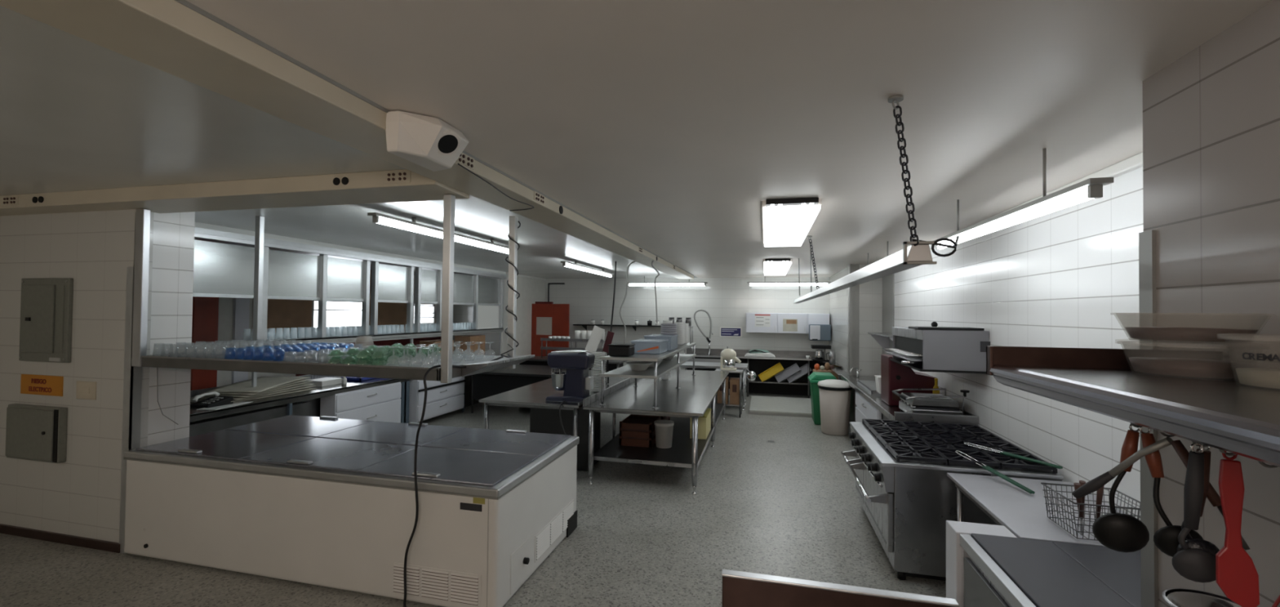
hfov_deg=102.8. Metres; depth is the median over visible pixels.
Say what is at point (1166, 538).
cup
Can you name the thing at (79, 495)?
wall
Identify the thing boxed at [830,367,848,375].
countertop
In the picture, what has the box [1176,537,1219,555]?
cup
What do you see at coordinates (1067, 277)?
wall
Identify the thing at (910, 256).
tube light
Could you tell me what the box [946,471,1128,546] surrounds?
counter
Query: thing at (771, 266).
ceiling light
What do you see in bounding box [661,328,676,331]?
serving tray
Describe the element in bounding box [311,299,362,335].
window
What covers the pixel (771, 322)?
upper cabinet
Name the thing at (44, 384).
warning sign
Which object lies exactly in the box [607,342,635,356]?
container
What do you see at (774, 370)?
tray
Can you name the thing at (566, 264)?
tube light
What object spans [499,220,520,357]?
cord
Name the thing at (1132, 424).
hook
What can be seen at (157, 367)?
wire
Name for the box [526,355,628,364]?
countertop
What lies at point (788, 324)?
poster
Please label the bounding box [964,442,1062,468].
tongs
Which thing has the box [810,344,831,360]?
coffee maker
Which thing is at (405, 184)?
ceiling beam
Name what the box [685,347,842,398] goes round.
work table
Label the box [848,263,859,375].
trim
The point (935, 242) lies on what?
cable loop
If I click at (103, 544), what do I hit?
baseboard
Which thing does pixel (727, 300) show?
wall
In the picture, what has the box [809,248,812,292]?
support rod
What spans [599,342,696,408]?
shelf
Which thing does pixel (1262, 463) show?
hook
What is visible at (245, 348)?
glass
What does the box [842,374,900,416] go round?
countertop
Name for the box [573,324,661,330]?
shelf
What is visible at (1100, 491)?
kitchen knife
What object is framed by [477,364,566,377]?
countertop
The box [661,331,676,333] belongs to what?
serving tray
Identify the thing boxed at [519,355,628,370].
bench
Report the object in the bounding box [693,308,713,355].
sprayer
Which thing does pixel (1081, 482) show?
kitchen knife
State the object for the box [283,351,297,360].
glass
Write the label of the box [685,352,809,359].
countertop
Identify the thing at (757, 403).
cabinet
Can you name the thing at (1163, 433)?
hook
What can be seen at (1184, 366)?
plastic tub
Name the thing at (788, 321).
picture
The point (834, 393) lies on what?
bin
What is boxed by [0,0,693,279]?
ceiling beam
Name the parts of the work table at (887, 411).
panel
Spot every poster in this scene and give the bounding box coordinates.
[755,313,770,326]
[782,318,797,331]
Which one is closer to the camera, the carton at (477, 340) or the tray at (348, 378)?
the tray at (348, 378)
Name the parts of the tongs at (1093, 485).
blade, handle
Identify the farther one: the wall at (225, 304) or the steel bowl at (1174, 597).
the wall at (225, 304)
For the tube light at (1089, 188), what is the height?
0.367 m
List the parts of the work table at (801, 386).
leg, panel, leg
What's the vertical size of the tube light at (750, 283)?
0.250 m
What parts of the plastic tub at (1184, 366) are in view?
plastic tub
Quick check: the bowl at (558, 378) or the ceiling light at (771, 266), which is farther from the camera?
the ceiling light at (771, 266)
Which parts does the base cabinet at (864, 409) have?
drawer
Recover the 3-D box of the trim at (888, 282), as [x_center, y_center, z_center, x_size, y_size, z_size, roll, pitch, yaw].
[4.287,0.326,8.828,0.020,1.950,0.800,0,-1,14]
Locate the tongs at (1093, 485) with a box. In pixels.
[1071,436,1173,497]
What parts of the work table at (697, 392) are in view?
leg, leg, leg, leg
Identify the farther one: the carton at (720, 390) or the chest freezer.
the carton at (720, 390)
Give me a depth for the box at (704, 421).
6.88 m
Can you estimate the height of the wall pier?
2.920 m
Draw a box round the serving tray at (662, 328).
[661,327,676,329]
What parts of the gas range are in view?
handle, control knob, control knob, handle, oven door, control knob, control knob, control knob, control knob, control panel, control knob, control knob, oven door, splash panel, frame, burner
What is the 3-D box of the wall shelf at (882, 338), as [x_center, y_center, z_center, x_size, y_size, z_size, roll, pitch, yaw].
[3.920,0.683,8.035,0.350,0.400,1.500,0,-1,14]
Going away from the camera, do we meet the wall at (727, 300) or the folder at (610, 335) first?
the folder at (610, 335)
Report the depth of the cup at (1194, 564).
1.11 m
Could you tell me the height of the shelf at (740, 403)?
0.020 m
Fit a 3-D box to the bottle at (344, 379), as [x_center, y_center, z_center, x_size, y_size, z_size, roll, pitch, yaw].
[-4.329,1.116,7.477,0.064,0.135,0.064,0,-1,14]
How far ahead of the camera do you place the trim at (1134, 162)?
3.06 m
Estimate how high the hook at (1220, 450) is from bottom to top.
0.076 m
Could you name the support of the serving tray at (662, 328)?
on the serving tray at (661, 329)
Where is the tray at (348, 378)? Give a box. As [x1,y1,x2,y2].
[341,376,375,381]
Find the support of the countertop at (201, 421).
on the floor
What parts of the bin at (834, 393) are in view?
lid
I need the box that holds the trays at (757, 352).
[744,348,775,357]
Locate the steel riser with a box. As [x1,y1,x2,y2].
[688,325,693,343]
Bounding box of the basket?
[1040,481,1140,540]
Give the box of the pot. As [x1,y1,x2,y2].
[647,319,652,324]
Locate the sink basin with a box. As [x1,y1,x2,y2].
[682,358,720,368]
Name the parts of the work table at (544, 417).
leg, leg, leg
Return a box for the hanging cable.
[619,261,635,343]
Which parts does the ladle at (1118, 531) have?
handle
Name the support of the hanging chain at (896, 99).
hanging from the ceiling
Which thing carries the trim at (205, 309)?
attached to the wall at (225, 304)
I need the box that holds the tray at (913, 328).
[908,325,984,330]
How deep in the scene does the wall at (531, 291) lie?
13.08 m
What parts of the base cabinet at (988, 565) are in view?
panel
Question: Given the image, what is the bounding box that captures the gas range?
[840,411,1063,580]
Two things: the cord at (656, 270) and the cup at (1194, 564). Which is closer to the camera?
the cup at (1194, 564)
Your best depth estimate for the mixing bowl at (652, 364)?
6.80 m
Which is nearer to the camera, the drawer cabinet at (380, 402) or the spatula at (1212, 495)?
the spatula at (1212, 495)
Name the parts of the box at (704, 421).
lid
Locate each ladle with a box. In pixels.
[1092,423,1149,551]
[1138,425,1203,556]
[1171,441,1216,582]
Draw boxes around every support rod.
[798,257,799,295]
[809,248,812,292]
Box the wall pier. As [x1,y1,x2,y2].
[829,263,882,379]
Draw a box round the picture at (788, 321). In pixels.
[786,319,796,324]
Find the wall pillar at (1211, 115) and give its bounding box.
[1142,0,1279,606]
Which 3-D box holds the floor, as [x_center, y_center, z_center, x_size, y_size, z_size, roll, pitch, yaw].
[-2.130,2.141,5.912,11.470,0.120,16.550,0,-1,14]
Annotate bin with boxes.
[808,371,836,424]
[817,378,852,435]
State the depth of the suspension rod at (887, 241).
6.38 m
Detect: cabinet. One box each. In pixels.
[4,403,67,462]
[320,382,401,422]
[408,376,466,422]
[746,312,829,333]
[749,395,812,414]
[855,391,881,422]
[946,520,1141,606]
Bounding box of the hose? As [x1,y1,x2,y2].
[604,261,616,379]
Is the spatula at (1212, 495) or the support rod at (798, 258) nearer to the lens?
the spatula at (1212, 495)
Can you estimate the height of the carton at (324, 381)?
0.075 m
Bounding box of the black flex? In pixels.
[559,400,566,434]
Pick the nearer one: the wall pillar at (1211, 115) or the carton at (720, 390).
the wall pillar at (1211, 115)
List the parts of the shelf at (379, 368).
post, post, post, post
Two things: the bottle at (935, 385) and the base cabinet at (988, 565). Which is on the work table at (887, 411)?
the bottle at (935, 385)
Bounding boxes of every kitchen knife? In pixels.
[1073,482,1084,534]
[1079,480,1085,514]
[1094,484,1104,518]
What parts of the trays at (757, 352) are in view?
dark handle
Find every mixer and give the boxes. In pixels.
[545,349,595,402]
[720,346,741,370]
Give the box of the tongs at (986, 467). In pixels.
[955,449,1035,493]
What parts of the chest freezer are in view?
lid handle, lid, lid, lid handle, lid handle, lid, rim trim, lid, lid handle, lid handle, vent panel, lid, name plate, lid, lid handle, control panel, control knob, vent panel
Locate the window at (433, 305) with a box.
[413,303,435,324]
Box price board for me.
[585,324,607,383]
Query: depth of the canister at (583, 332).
11.58 m
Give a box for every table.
[478,369,628,479]
[582,368,728,494]
[679,360,748,410]
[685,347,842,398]
[840,373,975,422]
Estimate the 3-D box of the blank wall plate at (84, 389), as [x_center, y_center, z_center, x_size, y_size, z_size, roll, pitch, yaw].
[-4.660,0.730,4.295,0.230,0.150,0.012,0,-1,14]
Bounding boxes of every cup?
[1092,512,1149,551]
[1153,524,1203,556]
[1171,547,1216,582]
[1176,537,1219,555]
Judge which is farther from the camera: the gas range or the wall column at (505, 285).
the wall column at (505, 285)
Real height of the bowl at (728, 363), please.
0.170 m
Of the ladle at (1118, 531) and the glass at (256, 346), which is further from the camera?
the glass at (256, 346)
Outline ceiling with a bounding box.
[0,0,1273,279]
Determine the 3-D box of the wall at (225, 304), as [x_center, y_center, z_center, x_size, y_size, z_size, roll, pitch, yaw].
[-6.793,0.644,10.177,0.040,2.920,10.150,0,-1,14]
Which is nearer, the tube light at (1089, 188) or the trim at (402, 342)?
the tube light at (1089, 188)
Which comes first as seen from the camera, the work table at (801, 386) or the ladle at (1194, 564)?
the ladle at (1194, 564)
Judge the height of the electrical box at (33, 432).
0.460 m
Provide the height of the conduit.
0.555 m
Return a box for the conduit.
[547,282,564,301]
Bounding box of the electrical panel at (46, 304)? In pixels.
[18,277,73,362]
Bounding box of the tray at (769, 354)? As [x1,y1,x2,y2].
[744,351,775,357]
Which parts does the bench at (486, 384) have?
leg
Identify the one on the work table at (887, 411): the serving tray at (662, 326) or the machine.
the machine
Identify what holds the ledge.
on the countertop at (201, 421)
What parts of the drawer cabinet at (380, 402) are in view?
drawer, drawer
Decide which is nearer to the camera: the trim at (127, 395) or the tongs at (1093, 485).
the tongs at (1093, 485)
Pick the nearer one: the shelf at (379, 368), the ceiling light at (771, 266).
the shelf at (379, 368)
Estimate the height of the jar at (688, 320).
0.145 m
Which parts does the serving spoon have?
handle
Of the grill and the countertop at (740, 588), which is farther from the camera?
the grill
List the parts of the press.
handle, arm, plate, plate, panel, arm, knob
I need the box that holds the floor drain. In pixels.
[766,440,776,442]
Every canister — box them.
[574,330,580,338]
[581,330,586,338]
[586,330,591,338]
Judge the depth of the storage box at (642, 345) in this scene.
6.58 m
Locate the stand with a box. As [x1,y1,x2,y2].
[715,368,743,417]
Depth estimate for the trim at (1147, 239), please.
1.93 m
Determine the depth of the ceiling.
2.35 m
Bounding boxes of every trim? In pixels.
[119,266,133,553]
[128,211,142,448]
[190,296,218,390]
[231,297,249,383]
[252,297,311,348]
[295,336,441,376]
[368,270,406,333]
[517,274,546,279]
[749,410,812,417]
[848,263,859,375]
[882,273,894,355]
[928,151,1142,248]
[1138,229,1158,606]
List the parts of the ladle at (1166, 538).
handle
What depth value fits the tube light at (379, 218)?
5.23 m
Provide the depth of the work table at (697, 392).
6.38 m
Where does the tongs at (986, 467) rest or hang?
on the counter at (1024, 513)
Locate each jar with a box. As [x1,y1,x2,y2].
[591,319,595,324]
[676,317,682,321]
[685,317,691,325]
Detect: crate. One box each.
[619,413,661,447]
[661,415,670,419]
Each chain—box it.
[806,235,818,288]
[888,94,919,245]
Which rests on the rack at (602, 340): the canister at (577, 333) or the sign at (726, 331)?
the canister at (577, 333)
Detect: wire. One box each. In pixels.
[156,367,177,424]
[457,163,533,210]
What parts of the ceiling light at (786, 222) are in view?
plate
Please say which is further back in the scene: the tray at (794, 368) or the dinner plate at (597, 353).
the tray at (794, 368)
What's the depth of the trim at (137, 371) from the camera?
4.20 m
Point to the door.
(548, 318)
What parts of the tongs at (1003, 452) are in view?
steel arm, steel arm, handle, handle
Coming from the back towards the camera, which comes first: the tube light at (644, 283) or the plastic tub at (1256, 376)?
the tube light at (644, 283)
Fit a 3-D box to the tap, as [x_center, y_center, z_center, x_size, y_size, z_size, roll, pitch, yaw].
[3.808,1.212,9.040,0.244,0.175,0.059,1,-1,-17]
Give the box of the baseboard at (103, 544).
[0,523,119,552]
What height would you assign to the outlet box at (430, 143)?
0.190 m
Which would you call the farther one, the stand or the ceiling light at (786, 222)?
the stand
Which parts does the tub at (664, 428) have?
lid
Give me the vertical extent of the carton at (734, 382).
0.480 m
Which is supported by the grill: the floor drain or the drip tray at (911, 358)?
the drip tray at (911, 358)
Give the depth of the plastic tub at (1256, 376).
1.25 m
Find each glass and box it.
[152,343,165,355]
[177,343,190,355]
[209,342,222,355]
[243,347,257,359]
[253,346,266,357]
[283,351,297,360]
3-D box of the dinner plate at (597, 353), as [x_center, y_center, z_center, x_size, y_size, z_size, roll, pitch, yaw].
[-0.573,0.689,7.078,0.210,0.017,0.208,0,-1,14]
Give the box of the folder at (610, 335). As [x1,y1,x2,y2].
[602,330,614,382]
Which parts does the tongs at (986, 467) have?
steel arm, steel arm, handle, handle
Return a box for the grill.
[882,321,990,373]
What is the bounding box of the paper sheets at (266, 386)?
[190,376,317,402]
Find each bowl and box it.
[551,371,566,390]
[626,360,652,370]
[645,359,663,367]
[660,376,670,379]
[662,353,676,359]
[677,342,684,345]
[723,359,735,368]
[1162,587,1241,606]
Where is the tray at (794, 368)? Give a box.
[774,362,800,382]
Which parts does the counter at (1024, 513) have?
leg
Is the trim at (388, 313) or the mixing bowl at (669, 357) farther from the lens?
the trim at (388, 313)
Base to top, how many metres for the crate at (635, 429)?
0.300 m
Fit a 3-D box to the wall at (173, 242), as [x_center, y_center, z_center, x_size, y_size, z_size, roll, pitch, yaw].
[-4.148,0.573,4.467,0.120,2.920,0.320,0,-1,14]
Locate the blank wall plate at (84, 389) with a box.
[75,380,96,399]
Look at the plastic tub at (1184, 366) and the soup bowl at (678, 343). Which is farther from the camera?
the soup bowl at (678, 343)
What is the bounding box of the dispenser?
[808,324,831,340]
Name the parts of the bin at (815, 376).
lid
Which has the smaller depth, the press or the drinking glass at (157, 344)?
the drinking glass at (157, 344)
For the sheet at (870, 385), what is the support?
on the work table at (887, 411)
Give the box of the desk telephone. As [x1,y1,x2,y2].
[190,391,233,407]
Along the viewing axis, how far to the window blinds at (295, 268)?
7.30 m
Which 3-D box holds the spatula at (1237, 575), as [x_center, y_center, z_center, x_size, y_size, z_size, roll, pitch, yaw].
[1.212,0.456,1.040,0.060,0.318,0.026,0,-1,30]
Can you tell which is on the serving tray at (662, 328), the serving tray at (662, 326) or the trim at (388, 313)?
the serving tray at (662, 326)
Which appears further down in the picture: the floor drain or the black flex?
the floor drain
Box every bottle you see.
[342,376,346,384]
[932,377,939,393]
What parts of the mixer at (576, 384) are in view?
plate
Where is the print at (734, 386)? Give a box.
[732,384,736,391]
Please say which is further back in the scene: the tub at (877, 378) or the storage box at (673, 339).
the storage box at (673, 339)
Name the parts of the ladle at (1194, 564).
handle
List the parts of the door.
door pane, door frame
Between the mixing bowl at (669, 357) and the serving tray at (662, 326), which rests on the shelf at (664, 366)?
the mixing bowl at (669, 357)
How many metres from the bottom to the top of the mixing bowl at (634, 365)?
0.094 m
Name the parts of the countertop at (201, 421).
panel, leg, support post, leg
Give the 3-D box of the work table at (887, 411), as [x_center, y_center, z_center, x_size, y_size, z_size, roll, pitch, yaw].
[3.518,1.665,7.229,0.715,1.000,4.180,0,-1,14]
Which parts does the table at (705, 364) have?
leg, leg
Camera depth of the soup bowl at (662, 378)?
8.37 m
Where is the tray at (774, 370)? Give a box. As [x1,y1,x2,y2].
[758,362,784,381]
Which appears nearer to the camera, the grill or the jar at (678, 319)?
the grill
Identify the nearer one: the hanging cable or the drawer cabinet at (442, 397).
the hanging cable
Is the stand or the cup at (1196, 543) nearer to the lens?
the cup at (1196, 543)
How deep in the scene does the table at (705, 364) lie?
10.79 m
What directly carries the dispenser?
attached to the upper cabinet at (771, 322)
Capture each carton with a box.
[304,377,342,386]
[419,339,453,354]
[454,334,484,355]
[717,376,728,404]
[729,377,739,404]
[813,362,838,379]
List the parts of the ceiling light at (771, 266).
plate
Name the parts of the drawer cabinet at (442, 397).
drawer, drawer, drawer, black pull rail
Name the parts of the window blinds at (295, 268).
rail, shutter panel, post, rail, shutter panel, post, rail, shutter panel, rail, post, post, shutter panel, rail, post, post, shutter panel, rail, post, shutter panel, rail, post, frosted panel, shutter panel, rail, post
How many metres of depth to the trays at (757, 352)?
12.39 m
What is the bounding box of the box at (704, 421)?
[689,407,711,439]
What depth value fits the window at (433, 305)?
14.04 m
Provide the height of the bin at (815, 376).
0.900 m
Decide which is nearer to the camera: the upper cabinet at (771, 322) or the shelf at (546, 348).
the shelf at (546, 348)
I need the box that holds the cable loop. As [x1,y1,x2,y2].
[911,235,959,256]
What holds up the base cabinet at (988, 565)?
on the floor
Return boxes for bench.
[471,364,566,413]
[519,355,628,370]
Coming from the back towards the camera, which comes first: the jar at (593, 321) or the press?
the jar at (593, 321)
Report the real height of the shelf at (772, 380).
0.030 m
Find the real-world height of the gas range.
0.975 m
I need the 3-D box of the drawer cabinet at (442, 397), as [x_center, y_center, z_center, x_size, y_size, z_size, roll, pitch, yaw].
[-3.681,1.657,9.279,0.306,0.710,1.370,0,-1,14]
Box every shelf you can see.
[131,194,534,382]
[540,337,605,342]
[540,346,602,351]
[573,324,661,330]
[593,402,724,463]
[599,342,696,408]
[716,400,742,405]
[728,377,808,384]
[867,332,892,354]
[986,345,1279,466]
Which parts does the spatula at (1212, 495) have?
handle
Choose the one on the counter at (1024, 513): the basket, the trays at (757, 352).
the basket
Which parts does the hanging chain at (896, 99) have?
ceiling plate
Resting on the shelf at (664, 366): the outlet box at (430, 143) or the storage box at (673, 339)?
the storage box at (673, 339)
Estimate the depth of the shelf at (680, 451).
6.29 m
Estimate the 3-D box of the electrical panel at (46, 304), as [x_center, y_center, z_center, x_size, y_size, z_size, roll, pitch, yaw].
[-5.139,0.141,4.402,0.600,0.720,0.055,0,-1,14]
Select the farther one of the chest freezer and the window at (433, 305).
the window at (433, 305)
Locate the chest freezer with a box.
[123,414,579,606]
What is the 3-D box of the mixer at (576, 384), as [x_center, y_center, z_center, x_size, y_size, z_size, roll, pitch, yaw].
[-0.839,0.891,6.326,0.595,0.620,0.280,0,-1,14]
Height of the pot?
0.155 m
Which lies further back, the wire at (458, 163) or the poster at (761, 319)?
the poster at (761, 319)
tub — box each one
[653,419,674,448]
[874,374,880,393]
[1124,326,1257,377]
[1235,352,1279,388]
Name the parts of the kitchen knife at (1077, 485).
handle, blade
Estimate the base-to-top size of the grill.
0.482 m
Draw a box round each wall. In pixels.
[0,208,153,542]
[147,211,195,445]
[216,275,436,386]
[303,275,545,416]
[453,276,829,369]
[894,166,1143,519]
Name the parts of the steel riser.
leg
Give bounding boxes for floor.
[0,392,946,606]
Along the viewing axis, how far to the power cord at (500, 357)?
3.41 m
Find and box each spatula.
[1170,439,1249,549]
[1215,449,1259,606]
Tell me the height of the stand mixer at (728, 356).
0.465 m
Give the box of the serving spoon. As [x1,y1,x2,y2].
[1176,445,1219,555]
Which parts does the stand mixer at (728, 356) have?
spout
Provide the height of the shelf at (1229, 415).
0.266 m
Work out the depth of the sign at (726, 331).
13.15 m
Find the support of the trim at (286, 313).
attached to the wall at (225, 304)
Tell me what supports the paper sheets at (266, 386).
on the countertop at (201, 421)
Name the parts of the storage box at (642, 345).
lid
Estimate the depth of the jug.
11.05 m
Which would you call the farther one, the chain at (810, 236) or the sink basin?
the sink basin
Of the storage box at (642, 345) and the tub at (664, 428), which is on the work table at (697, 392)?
the tub at (664, 428)
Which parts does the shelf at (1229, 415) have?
plate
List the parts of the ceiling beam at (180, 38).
joint plate, joint plate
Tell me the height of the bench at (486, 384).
0.840 m
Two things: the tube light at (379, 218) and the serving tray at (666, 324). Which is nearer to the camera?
the tube light at (379, 218)
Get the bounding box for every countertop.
[189,374,464,436]
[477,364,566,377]
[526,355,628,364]
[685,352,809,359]
[721,568,959,606]
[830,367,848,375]
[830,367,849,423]
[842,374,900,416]
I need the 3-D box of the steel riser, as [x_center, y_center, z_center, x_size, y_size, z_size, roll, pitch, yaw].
[0.677,0.543,8.978,0.480,0.300,0.260,0,-1,14]
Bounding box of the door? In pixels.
[531,301,569,355]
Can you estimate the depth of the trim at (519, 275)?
13.50 m
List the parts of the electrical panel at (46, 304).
door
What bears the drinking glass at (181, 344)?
on the shelf at (379, 368)
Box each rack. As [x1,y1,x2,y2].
[540,337,606,357]
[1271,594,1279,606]
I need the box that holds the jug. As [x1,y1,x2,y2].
[826,351,835,362]
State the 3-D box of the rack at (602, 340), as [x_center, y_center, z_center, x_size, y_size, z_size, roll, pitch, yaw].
[-1.516,1.023,11.675,1.500,0.450,0.310,0,-1,14]
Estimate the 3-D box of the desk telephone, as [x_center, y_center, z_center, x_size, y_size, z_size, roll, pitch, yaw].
[-4.822,1.079,5.760,0.260,0.139,0.289,0,-1,14]
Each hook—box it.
[1129,422,1140,427]
[1159,431,1174,436]
[1218,448,1235,455]
[1257,460,1278,467]
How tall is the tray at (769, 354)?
0.110 m
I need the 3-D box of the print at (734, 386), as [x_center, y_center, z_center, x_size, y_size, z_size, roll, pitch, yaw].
[1.828,1.641,9.876,0.080,0.144,0.005,0,-1,14]
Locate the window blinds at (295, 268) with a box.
[192,222,506,340]
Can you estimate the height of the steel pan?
0.272 m
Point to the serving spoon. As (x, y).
(1192, 542)
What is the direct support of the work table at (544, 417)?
on the floor
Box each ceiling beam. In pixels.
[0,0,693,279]
[0,168,469,216]
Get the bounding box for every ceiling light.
[762,197,822,246]
[763,258,792,275]
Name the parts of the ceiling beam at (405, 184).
joint plate, joint plate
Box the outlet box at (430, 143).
[385,111,468,171]
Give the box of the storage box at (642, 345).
[630,338,668,353]
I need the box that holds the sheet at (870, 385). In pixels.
[857,379,879,393]
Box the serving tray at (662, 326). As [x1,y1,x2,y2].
[661,324,676,327]
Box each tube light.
[367,212,508,253]
[560,261,613,276]
[627,275,707,285]
[746,281,830,285]
[793,240,937,303]
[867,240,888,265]
[933,148,1113,249]
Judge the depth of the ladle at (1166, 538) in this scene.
1.23 m
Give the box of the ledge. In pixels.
[229,327,503,397]
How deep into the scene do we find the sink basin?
12.31 m
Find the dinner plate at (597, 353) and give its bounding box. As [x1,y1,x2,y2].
[591,351,605,354]
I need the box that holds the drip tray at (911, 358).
[884,351,922,361]
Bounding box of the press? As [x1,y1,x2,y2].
[892,387,969,414]
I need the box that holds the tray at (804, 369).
[786,363,812,382]
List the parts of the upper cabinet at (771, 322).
door, door, door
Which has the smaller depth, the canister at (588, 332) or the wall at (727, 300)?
the canister at (588, 332)
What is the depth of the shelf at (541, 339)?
11.56 m
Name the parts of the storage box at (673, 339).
lid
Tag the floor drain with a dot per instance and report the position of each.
(768, 441)
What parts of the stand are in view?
leg, leg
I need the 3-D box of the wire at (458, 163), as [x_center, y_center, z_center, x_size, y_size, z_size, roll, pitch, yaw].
[-0.935,-0.764,3.536,0.228,0.038,1.279,1,-1,-1]
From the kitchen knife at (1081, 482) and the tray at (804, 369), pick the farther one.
the tray at (804, 369)
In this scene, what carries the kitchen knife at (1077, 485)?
in the basket
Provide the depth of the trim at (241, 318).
8.97 m
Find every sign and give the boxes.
[20,373,63,395]
[720,326,742,337]
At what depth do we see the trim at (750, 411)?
10.03 m
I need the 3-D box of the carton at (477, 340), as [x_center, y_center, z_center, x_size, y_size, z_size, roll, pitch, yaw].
[-3.741,0.980,11.249,0.380,0.552,0.600,0,-1,14]
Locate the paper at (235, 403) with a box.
[198,400,250,409]
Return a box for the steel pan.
[746,368,756,380]
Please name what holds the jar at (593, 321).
on the shelf at (584, 326)
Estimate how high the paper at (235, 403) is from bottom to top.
0.004 m
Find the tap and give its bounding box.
[849,366,861,376]
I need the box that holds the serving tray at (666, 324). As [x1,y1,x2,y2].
[661,323,676,325]
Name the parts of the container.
lid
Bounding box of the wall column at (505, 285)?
[502,271,508,355]
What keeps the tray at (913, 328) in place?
on the grill
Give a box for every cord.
[403,355,502,606]
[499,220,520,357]
[651,260,659,322]
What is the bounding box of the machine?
[880,353,937,405]
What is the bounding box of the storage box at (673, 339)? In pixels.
[643,333,678,350]
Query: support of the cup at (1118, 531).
on the ladle at (1118, 531)
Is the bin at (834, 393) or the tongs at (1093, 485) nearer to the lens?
the tongs at (1093, 485)
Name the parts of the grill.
handle, knob, frame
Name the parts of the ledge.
leg, leg, leg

